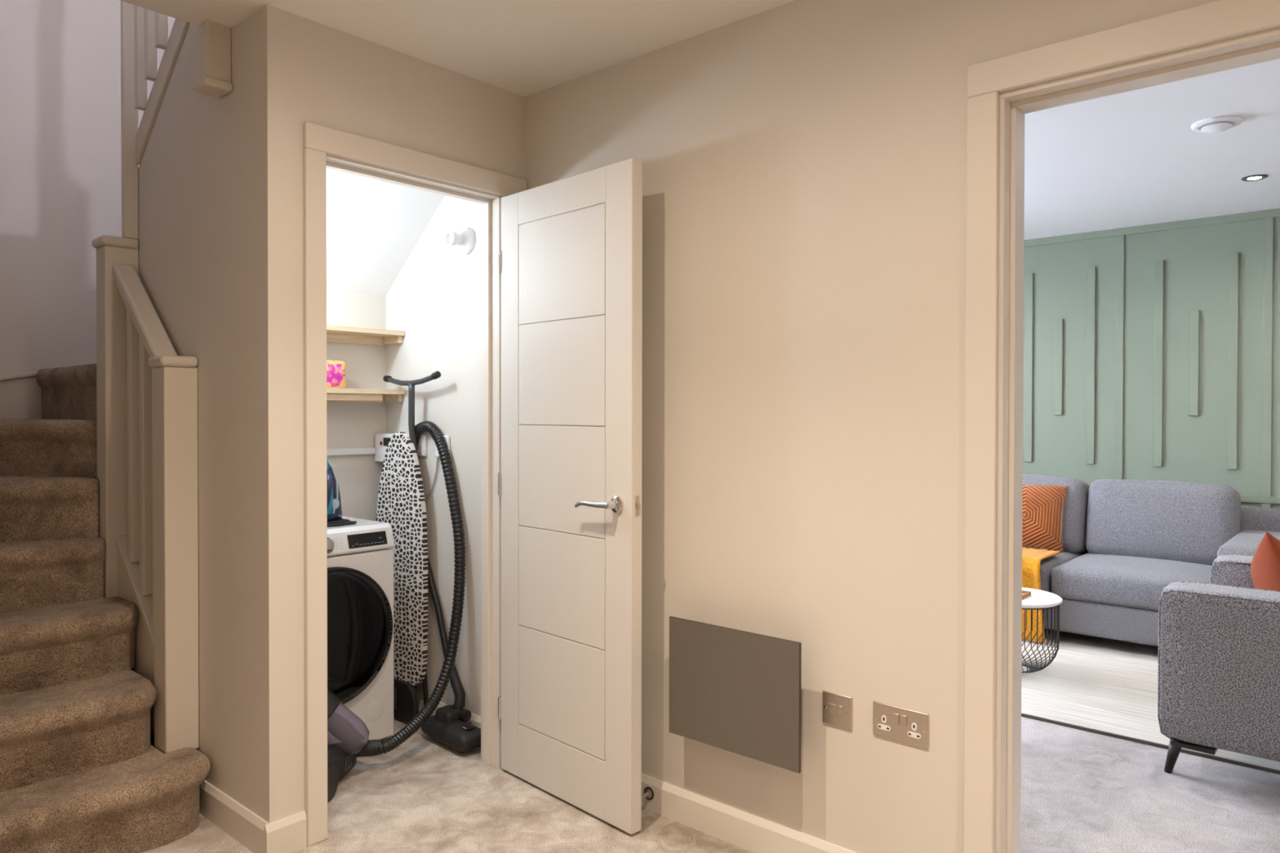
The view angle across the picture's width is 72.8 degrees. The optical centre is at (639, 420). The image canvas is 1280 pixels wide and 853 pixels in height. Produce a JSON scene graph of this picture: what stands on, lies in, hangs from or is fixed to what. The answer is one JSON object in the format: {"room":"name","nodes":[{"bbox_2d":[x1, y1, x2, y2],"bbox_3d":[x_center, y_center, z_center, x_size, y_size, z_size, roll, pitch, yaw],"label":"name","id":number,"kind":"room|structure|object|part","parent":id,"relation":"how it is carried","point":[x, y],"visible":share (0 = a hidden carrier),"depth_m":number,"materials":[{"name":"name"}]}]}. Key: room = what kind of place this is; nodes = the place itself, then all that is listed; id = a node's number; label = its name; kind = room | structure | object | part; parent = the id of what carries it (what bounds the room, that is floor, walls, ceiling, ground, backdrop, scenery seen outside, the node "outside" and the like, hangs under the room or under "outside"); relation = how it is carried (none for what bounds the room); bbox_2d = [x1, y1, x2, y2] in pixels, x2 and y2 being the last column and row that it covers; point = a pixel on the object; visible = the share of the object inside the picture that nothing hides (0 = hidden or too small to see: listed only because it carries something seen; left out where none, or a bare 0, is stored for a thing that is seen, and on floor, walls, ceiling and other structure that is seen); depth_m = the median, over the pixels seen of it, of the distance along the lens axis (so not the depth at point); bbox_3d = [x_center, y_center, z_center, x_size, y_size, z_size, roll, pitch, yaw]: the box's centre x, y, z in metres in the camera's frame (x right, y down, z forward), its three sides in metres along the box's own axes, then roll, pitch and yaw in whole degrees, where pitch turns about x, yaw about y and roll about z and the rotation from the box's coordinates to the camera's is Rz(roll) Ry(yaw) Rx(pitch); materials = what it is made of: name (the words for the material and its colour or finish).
{"room":"home hallway","nodes":[
{"label":"home hallway","id":0,"kind":"room"},
{"bbox_2d":[0,0,175,478],"bbox_3d":[-2.458,-1.239,3.627,0.100,4.900,1.921,1,1,41],"label":"wall","id":1,"kind":"structure","parent":0,"point":[60,162],"depth_m":3.60,"materials":[{"name":"white paint"}]},
{"bbox_2d":[137,15,253,812],"bbox_3d":[-1.418,-0.195,2.789,0.876,2.833,0.060,1,1,41],"label":"wall","id":2,"kind":"structure","parent":0,"point":[194,170],"depth_m":2.64,"materials":[{"name":"white paint"}]},
{"bbox_2d":[199,779,269,852],"bbox_3d":[-1.277,1.173,2.628,0.631,0.100,0.015,1,1,41],"label":"baseboard","id":3,"kind":"structure","parent":2,"relation":"attached to","point":[240,823],"depth_m":2.55,"materials":[{"name":"white wood"}]},
{"bbox_2d":[326,288,386,520],"bbox_3d":[-1.399,0.315,3.403,0.060,1.800,0.880,1,1,41],"label":"wall","id":4,"kind":"structure","parent":0,"point":[348,425],"depth_m":3.61,"materials":[{"name":"white paint"}]},
{"bbox_2d":[326,447,375,455],"bbox_3d":[-1.388,0.130,3.353,0.017,0.028,0.818,1,1,41],"label":"duct","id":5,"kind":"object","parent":4,"relation":"attached to","point":[360,451],"visible":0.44,"depth_m":3.57,"materials":[{"name":"white plastic"}]},
{"bbox_2d":[326,324,404,346],"bbox_3d":[-1.320,-0.342,3.328,0.143,0.056,0.876,1,1,41],"label":"shelf","id":6,"kind":"object","parent":4,"relation":"attached to","point":[335,334],"visible":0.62,"depth_m":3.55,"materials":[{"name":"brown wood"}]},
{"bbox_2d":[326,387,404,403],"bbox_3d":[-1.321,-0.098,3.330,0.143,0.056,0.876,1,1,41],"label":"shelf","id":7,"kind":"object","parent":4,"relation":"attached to","point":[333,394],"visible":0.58,"depth_m":3.49,"materials":[{"name":"brown wood"}]},
{"bbox_2d":[326,360,346,388],"bbox_3d":[-1.225,-0.182,3.430,0.067,0.114,0.119,1,1,41],"label":"pack","id":8,"kind":"object","parent":7,"relation":"on","point":[335,370],"visible":0.5,"depth_m":3.42},
{"bbox_2d":[326,168,444,295],"bbox_3d":[-1.101,-0.884,3.130,0.861,0.715,0.880,1,1,41],"label":"ceiling","id":9,"kind":"structure","parent":0,"point":[374,226],"depth_m":3.39,"materials":[{"name":"white paint"}]},
{"bbox_2d":[250,4,524,822],"bbox_3d":[-0.761,0.033,2.800,0.100,2.378,0.940,1,1,41],"label":"wall","id":10,"kind":"structure","parent":0,"point":[303,69],"depth_m":2.47,"materials":[{"name":"white paint"}]},
{"bbox_2d":[264,810,306,852],"bbox_3d":[-1.001,1.175,2.453,0.015,0.100,0.117,1,1,41],"label":"baseboard","id":11,"kind":"structure","parent":10,"relation":"attached to","point":[288,834],"depth_m":2.45,"materials":[{"name":"white wood"}]},
{"bbox_2d":[303,121,527,846],"bbox_3d":[-0.723,0.183,2.833,0.120,2.078,0.832,1,1,41],"label":"trim","id":12,"kind":"structure","parent":10,"relation":"attached to","point":[324,147],"depth_m":2.58,"materials":[{"name":"white wood"}]},
{"bbox_3d":[-0.683,-0.818,2.789,0.018,0.074,0.832,1,1,41],"label":"architrave","id":13,"kind":"part","parent":12,"relation":"part of","materials":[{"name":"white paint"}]},
{"bbox_2d":[497,157,642,834],"bbox_3d":[-0.251,0.223,2.775,0.679,1.981,0.152,1,1,41],"label":"door","id":14,"kind":"structure","parent":10,"relation":"in","point":[570,258],"depth_m":2.72,"materials":[{"name":"white paint"}]},
{"bbox_3d":[-0.259,1.123,2.790,0.004,0.180,0.443,0,1,-44],"label":"rail","id":15,"kind":"part","parent":14,"relation":"part of","materials":[{"name":"white paint"}]},
{"bbox_3d":[-0.259,0.863,2.787,0.004,0.333,0.437,0,1,-44],"label":"panel","id":16,"kind":"part","parent":14,"relation":"part of","materials":[{"name":"white paint"}]},
{"bbox_3d":[-0.258,0.526,2.784,0.004,0.335,0.437,0,1,-44],"label":"panel","id":17,"kind":"part","parent":14,"relation":"part of","materials":[{"name":"white paint"}]},
{"bbox_3d":[-0.256,-0.714,2.771,0.004,0.108,0.443,0,1,-44],"label":"rail","id":18,"kind":"part","parent":14,"relation":"part of","materials":[{"name":"white paint"}]},
{"bbox_3d":[-0.258,0.187,2.780,0.004,0.338,0.437,0,1,-44],"label":"panel","id":19,"kind":"part","parent":14,"relation":"part of","materials":[{"name":"white paint"}]},
{"bbox_3d":[-0.257,-0.152,2.777,0.004,0.334,0.437,0,1,-44],"label":"panel","id":20,"kind":"part","parent":14,"relation":"part of","materials":[{"name":"white paint"}]},
{"bbox_3d":[-0.257,-0.489,2.773,0.004,0.334,0.437,0,1,-44],"label":"panel","id":21,"kind":"part","parent":14,"relation":"part of","materials":[{"name":"white paint"}]},
{"bbox_3d":[-0.146,0.253,2.602,0.017,0.029,0.153,0,1,-44],"label":"lever","id":22,"kind":"part","parent":14,"relation":"part of","materials":[{"name":"silver metal"}]},
{"bbox_3d":[-0.081,0.250,2.564,0.052,0.052,0.048,1,1,41],"label":"handle","id":23,"kind":"part","parent":14,"relation":"part of","materials":[{"name":"silver metal"}]},
{"bbox_3d":[-0.008,0.251,2.552,0.016,0.060,0.002,0,1,-44],"label":"latch plate","id":24,"kind":"part","parent":14,"relation":"part of","materials":[{"name":"silver metal"}]},
{"bbox_2d":[120,0,794,97],"bbox_3d":[0.091,-1.240,0.355,4.952,0.222,3.471,1,1,41],"label":"ceiling","id":25,"kind":"structure","parent":0,"point":[524,48],"depth_m":2.52,"materials":[{"name":"white paint"}]},
{"bbox_2d":[142,716,1279,852],"bbox_3d":[1.082,1.282,2.156,7.400,0.100,7.450,1,1,41],"label":"floor","id":26,"kind":"structure","parent":0,"point":[424,794],"depth_m":2.73,"materials":[{"name":"carpet"}]},
{"bbox_2d":[0,0,232,852],"bbox_3d":[-1.829,-0.606,3.049,1.622,3.647,1.904,1,1,41],"label":"staircase","id":27,"kind":"structure","parent":26,"relation":"on","point":[99,576],"depth_m":2.72,"materials":[{"name":"carpet"}]},
{"bbox_3d":[-2.655,-0.062,3.296,0.015,0.379,1.150,1,1,41],"label":"moulding","id":28,"kind":"part","parent":27,"relation":"part of","materials":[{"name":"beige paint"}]},
{"bbox_3d":[-1.827,0.034,3.039,0.094,1.268,0.106,1,1,41],"label":"newel post","id":29,"kind":"part","parent":27,"relation":"part of","materials":[{"name":"beige paint"}]},
{"bbox_3d":[-1.781,-1.258,3.026,0.027,1.247,0.047,1,1,41],"label":"newel post","id":30,"kind":"part","parent":27,"relation":"part of","materials":[{"name":"beige paint"}]},
{"bbox_3d":[-1.639,0.583,2.885,0.401,0.368,0.063,1,1,41],"label":"moulding","id":31,"kind":"part","parent":27,"relation":"part of","materials":[{"name":"beige paint"}]},
{"bbox_3d":[-1.635,-0.340,2.873,0.415,0.401,0.072,1,1,41],"label":"handrail","id":32,"kind":"part","parent":27,"relation":"part of","materials":[{"name":"beige paint"}]},
{"bbox_3d":[-1.454,0.433,2.719,0.094,1.198,0.099,1,1,41],"label":"newel post","id":33,"kind":"part","parent":27,"relation":"part of","materials":[{"name":"beige paint"}]},
{"bbox_3d":[-1.247,-1.608,2.540,0.068,1.235,0.068,1,1,41],"label":"newel post","id":34,"kind":"part","parent":27,"relation":"part of","materials":[{"name":"beige paint"}]},
{"bbox_2d":[327,515,395,739],"bbox_3d":[-1.252,0.805,3.179,0.426,0.826,0.600,1,1,41],"label":"washing machine","id":35,"kind":"object","parent":26,"relation":"on","point":[361,621],"visible":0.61,"depth_m":3.17,"materials":[{"name":"white metal"}]},
{"bbox_2d":[326,457,356,527],"bbox_3d":[-1.174,0.257,3.247,0.159,0.268,0.188,1,1,41],"label":"iron","id":36,"kind":"object","parent":35,"relation":"on","point":[335,518],"visible":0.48,"depth_m":3.24,"materials":[{"name":"blue plastic"}]},
{"bbox_3d":[-1.151,0.271,3.196,0.047,0.181,0.056,0,1,16],"label":"handle","id":37,"kind":"part","parent":36,"relation":"part of","materials":[{"name":"blue plastic"}]},
{"bbox_3d":[-1.179,0.245,3.225,0.060,0.205,0.088,1,1,41],"label":"water tank","id":38,"kind":"part","parent":36,"relation":"part of","materials":[{"name":"teal plastic"}]},
{"bbox_3d":[-1.146,0.247,3.235,0.043,0.203,0.010,0,1,-33],"label":"tank trim","id":39,"kind":"part","parent":36,"relation":"part of","materials":[{"name":"blue plastic"}]},
{"bbox_3d":[-1.129,0.384,3.229,0.058,0.012,0.158,1,1,41],"label":"cord","id":40,"kind":"part","parent":36,"relation":"part of","materials":[{"name":"black plastic"}]},
{"bbox_3d":[-1.082,0.776,3.074,0.033,0.480,0.480,1,1,41],"label":"glass","id":41,"kind":"part","parent":35,"relation":"part of","materials":[{"name":"black glass"}]},
{"bbox_3d":[-1.267,0.438,3.190,0.383,0.092,0.600,1,1,41],"label":"control panel","id":42,"kind":"part","parent":35,"relation":"part of","materials":[{"name":"white plastic"}]},
{"bbox_2d":[327,421,480,802],"bbox_3d":[-0.994,0.615,3.098,0.546,1.219,0.795,1,1,41],"label":"vacuum cleaner","id":43,"kind":"object","parent":26,"relation":"on","point":[348,735],"visible":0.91,"depth_m":3.22,"materials":[{"name":"black plastic"}]},
{"bbox_2d":[327,702,369,755],"bbox_3d":[-1.024,1.043,2.954,0.197,0.195,0.124,0,1,-14],"label":"canister","id":44,"kind":"object","parent":43,"relation":"on","point":[347,733],"depth_m":2.91,"materials":[{"name":"purple plastic"}]},
{"bbox_3d":[-0.659,1.113,3.271,0.028,0.046,0.046,1,1,41],"label":"knob","id":45,"kind":"part","parent":43,"relation":"part of","materials":[{"name":"black plastic"}]},
{"bbox_2d":[376,371,440,723],"bbox_3d":[-0.921,0.505,3.489,0.409,1.395,0.078,1,1,41],"label":"ironing board","id":46,"kind":"object","parent":26,"relation":"on","point":[401,502],"visible":0.8,"depth_m":3.47,"materials":[{"name":"white fabric"}]},
{"bbox_3d":[-0.920,0.506,3.507,0.039,1.318,0.105,0,1,-22],"label":"leg","id":47,"kind":"part","parent":46,"relation":"part of","materials":[{"name":"grey metal"}]},
{"bbox_3d":[-0.917,0.698,3.526,0.180,1.010,0.021,1,1,40],"label":"leg","id":48,"kind":"part","parent":46,"relation":"part of","materials":[{"name":"black plastic"}]},
{"bbox_2d":[1021,628,1279,774],"bbox_3d":[2.460,1.208,3.877,3.800,0.013,1.644,1,1,41],"label":"rug","id":49,"kind":"object","parent":26,"relation":"on","point":[1106,686],"visible":0.28,"depth_m":3.86,"materials":[{"name":"grey carpet"}]},
{"bbox_2d":[1021,587,1062,673],"bbox_3d":[1.800,1.018,4.191,0.430,0.357,0.430,1,1,41],"label":"coffee table","id":50,"kind":"object","parent":49,"relation":"on","point":[1038,599],"visible":0.41,"depth_m":4.08,"materials":[{"name":"white"}]},
{"bbox_2d":[1022,590,1031,599],"bbox_3d":[1.759,0.830,4.172,0.190,0.020,0.140,1,1,41],"label":"tray","id":51,"kind":"object","parent":50,"relation":"on","point":[1025,594],"visible":0.27,"depth_m":4.13,"materials":[{"name":"brown wood"}]},
{"bbox_2d":[1157,554,1279,773],"bbox_3d":[2.507,0.802,2.976,1.108,0.854,0.920,1,1,41],"label":"armchair","id":52,"kind":"object","parent":49,"relation":"on","point":[1219,667],"visible":0.98,"depth_m":2.90,"materials":[{"name":"grey fabric"}]},
{"bbox_3d":[1.858,1.158,3.015,0.060,0.138,0.044,1,1,41],"label":"leg","id":53,"kind":"part","parent":52,"relation":"part of","materials":[{"name":"black plastic"}]},
{"bbox_3d":[2.747,0.828,3.232,1.025,0.540,0.210,1,1,41],"label":"arm","id":54,"kind":"part","parent":52,"relation":"part of"},
{"bbox_2d":[1250,532,1279,591],"bbox_3d":[2.347,0.638,3.135,0.224,0.501,0.554,0,1,32],"label":"cushion","id":55,"kind":"object","parent":52,"relation":"on","point":[1265,562],"visible":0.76,"depth_m":3.05,"materials":[{"name":"orange fabric"}]},
{"bbox_2d":[1022,474,1279,646],"bbox_3d":[2.488,0.771,5.054,2.280,0.866,0.972,1,1,41],"label":"sofa","id":56,"kind":"object","parent":26,"relation":"on","point":[1125,541],"visible":0.39,"depth_m":4.71,"materials":[{"name":"grey fabric"}]},
{"bbox_2d":[1022,546,1060,644],"bbox_3d":[2.112,0.961,4.907,0.460,0.441,0.432,1,1,41],"label":"throw blanket","id":57,"kind":"object","parent":56,"relation":"on","point":[1032,558],"visible":0.27,"depth_m":4.67,"materials":[{"name":"yellow fabric"}]},
{"bbox_2d":[1022,484,1067,553],"bbox_3d":[2.312,0.577,5.215,0.463,0.437,0.186,0,1,25],"label":"cushion","id":58,"kind":"object","parent":56,"relation":"on","point":[1043,505],"visible":0.48,"depth_m":5.13,"materials":[{"name":"orange fabric"}]},
{"bbox_2d":[1022,474,1089,553],"bbox_3d":[2.393,0.575,5.430,0.751,0.482,0.306,1,1,41],"label":"cushion","id":59,"kind":"object","parent":56,"relation":"on","point":[1075,521],"depth_m":5.14,"materials":[{"name":"grey fabric"}]},
{"bbox_2d":[1040,551,1083,592],"bbox_3d":[2.166,0.867,5.213,0.748,0.214,0.784,1,1,41],"label":"seat cushion","id":60,"kind":"object","parent":56,"relation":"on","point":[1046,565],"depth_m":4.79,"materials":[{"name":"grey fabric"}]},
{"bbox_2d":[1051,552,1212,611],"bbox_3d":[2.735,0.873,4.713,0.747,0.214,0.784,1,1,41],"label":"seat cushion","id":61,"kind":"object","parent":56,"relation":"on","point":[1088,581],"depth_m":4.54,"materials":[{"name":"grey fabric"}]},
{"bbox_2d":[1085,479,1240,565],"bbox_3d":[2.959,0.581,4.933,0.743,0.482,0.288,1,1,41],"label":"cushion","id":62,"kind":"object","parent":56,"relation":"on","point":[1173,521],"depth_m":4.83,"materials":[{"name":"grey fabric"}]},
{"bbox_3d":[2.759,0.781,5.363,2.000,0.620,0.150,1,1,41],"label":"frame","id":63,"kind":"part","parent":56,"relation":"part of","materials":[{"name":"grey fabric"}]},
{"bbox_3d":[3.168,0.871,4.453,0.242,0.543,0.940,1,1,41],"label":"arm","id":64,"kind":"part","parent":56,"relation":"part of"},
{"bbox_2d":[386,0,1217,852],"bbox_3d":[1.014,0.044,1.962,5.664,2.378,0.144,1,1,41],"label":"wall","id":65,"kind":"structure","parent":0,"point":[804,162],"depth_m":2.37,"materials":[{"name":"white paint"}]},
{"bbox_2d":[374,433,408,462],"bbox_3d":[-1.028,0.114,3.618,0.198,0.118,0.062,1,1,41],"label":"control box","id":66,"kind":"object","parent":65,"relation":"attached to","point":[381,440],"visible":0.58,"depth_m":3.63,"materials":[{"name":"white plastic"}]},
{"bbox_2d":[417,435,426,456],"bbox_3d":[-0.899,0.101,3.537,0.086,0.086,0.014,1,1,41],"label":"wall socket","id":67,"kind":"object","parent":65,"relation":"attached to","point":[422,446],"visible":0.59,"depth_m":3.52,"materials":[{"name":"white plastic"}]},
{"bbox_2d":[435,435,449,457],"bbox_3d":[-0.782,0.103,3.434,0.086,0.086,0.014,1,1,41],"label":"wall socket","id":68,"kind":"object","parent":65,"relation":"attached to","point":[446,437],"visible":0.29,"depth_m":3.41,"materials":[{"name":"white plastic"}]},
{"bbox_2d":[413,457,438,686],"bbox_3d":[-0.871,0.674,3.511,0.177,1.063,0.021,0,1,34],"label":"power cable","id":69,"kind":"object","parent":68,"relation":"hanging from","point":[437,457],"visible":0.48,"depth_m":3.47,"materials":[{"name":"grey plastic"}]},
{"bbox_2d":[417,693,480,728],"bbox_3d":[-0.794,1.169,3.454,0.795,0.092,0.015,1,1,41],"label":"baseboard","id":70,"kind":"structure","parent":65,"relation":"attached to","point":[475,720],"depth_m":3.44,"materials":[{"name":"white wood"}]},
{"bbox_2d":[445,227,475,254],"bbox_3d":[-0.692,-0.688,3.303,0.104,0.104,0.083,1,1,41],"label":"wall lamp","id":71,"kind":"object","parent":65,"relation":"attached to","point":[464,241],"depth_m":3.30,"materials":[{"name":"white plastic"}]},
{"bbox_2d":[641,786,653,799],"bbox_3d":[0.003,1.169,2.692,0.039,0.039,0.078,1,1,41],"label":"door stop","id":72,"kind":"object","parent":65,"relation":"attached to","point":[648,793],"visible":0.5,"depth_m":2.71,"materials":[{"name":"silver metal"}]},
{"bbox_2d":[669,616,801,773],"bbox_3d":[0.281,0.754,2.457,0.443,0.344,0.088,1,1,41],"label":"heater","id":73,"kind":"object","parent":65,"relation":"attached to","point":[737,691],"visible":1,"depth_m":2.41,"materials":[{"name":"grey metal"}]},
{"bbox_2d":[641,773,857,852],"bbox_3d":[0.178,1.176,2.601,1.591,0.100,0.015,1,1,41],"label":"baseboard","id":74,"kind":"structure","parent":65,"relation":"attached to","point":[752,833],"depth_m":2.52,"materials":[{"name":"white wood"}]},
{"bbox_2d":[822,690,852,729],"bbox_3d":[0.522,0.767,2.299,0.086,0.086,0.010,1,1,41],"label":"wall switch","id":75,"kind":"object","parent":65,"relation":"attached to","point":[837,708],"visible":1,"depth_m":2.30,"materials":[{"name":"silver metal"}]},
{"bbox_2d":[873,701,928,748],"bbox_3d":[0.654,0.765,2.183,0.146,0.086,0.010,1,1,41],"label":"double socket","id":76,"kind":"object","parent":65,"relation":"attached to","point":[904,725],"visible":1,"depth_m":2.18,"materials":[{"name":"silver metal"}]},
{"bbox_2d":[963,0,1279,852],"bbox_3d":[1.180,0.200,1.818,0.933,2.070,0.180,1,1,41],"label":"trim","id":77,"kind":"structure","parent":65,"relation":"attached to","point":[1219,35],"depth_m":2.02,"materials":[{"name":"white wood"}]},
{"bbox_3d":[1.128,-0.796,1.747,0.933,0.076,0.018,1,1,41],"label":"architrave","id":78,"kind":"part","parent":77,"relation":"part of","materials":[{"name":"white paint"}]},
{"bbox_2d":[1022,208,1279,509],"bbox_3d":[3.586,0.019,4.819,7.171,2.378,0.125,1,1,41],"label":"wall","id":79,"kind":"structure","parent":0,"point":[1152,352],"depth_m":5.17,"materials":[{"name":"green paint"}]},
{"bbox_3d":[3.768,-1.145,4.579,6.600,0.045,0.011,1,1,41],"label":"rail","id":80,"kind":"part","parent":79,"relation":"part of","materials":[{"name":"green paint"}]},
{"bbox_3d":[3.765,0.446,4.596,6.600,0.040,0.011,1,1,41],"label":"rail","id":81,"kind":"part","parent":79,"relation":"part of","materials":[{"name":"green paint"}]},
{"bbox_2d":[1024,58,1279,239],"bbox_3d":[2.579,-1.205,3.225,6.600,0.100,3.835,1,1,41],"label":"ceiling","id":82,"kind":"structure","parent":0,"point":[1135,157],"depth_m":3.83,"materials":[{"name":"white paint"}]},
{"bbox_2d":[1191,115,1243,133],"bbox_3d":[2.241,-1.142,3.372,0.170,0.031,0.170,1,1,41],"label":"valve","id":83,"kind":"object","parent":82,"relation":"attached to","point":[1220,123],"visible":1,"depth_m":3.34,"materials":[{"name":"white plastic"}]},
{"bbox_2d":[1241,174,1267,181],"bbox_3d":[2.942,-1.160,4.154,0.104,0.008,0.104,1,1,41],"label":"recessed light","id":84,"kind":"object","parent":82,"relation":"in","point":[1255,177],"visible":1,"depth_m":4.14,"materials":[{"name":"grey metal"}]}
]}

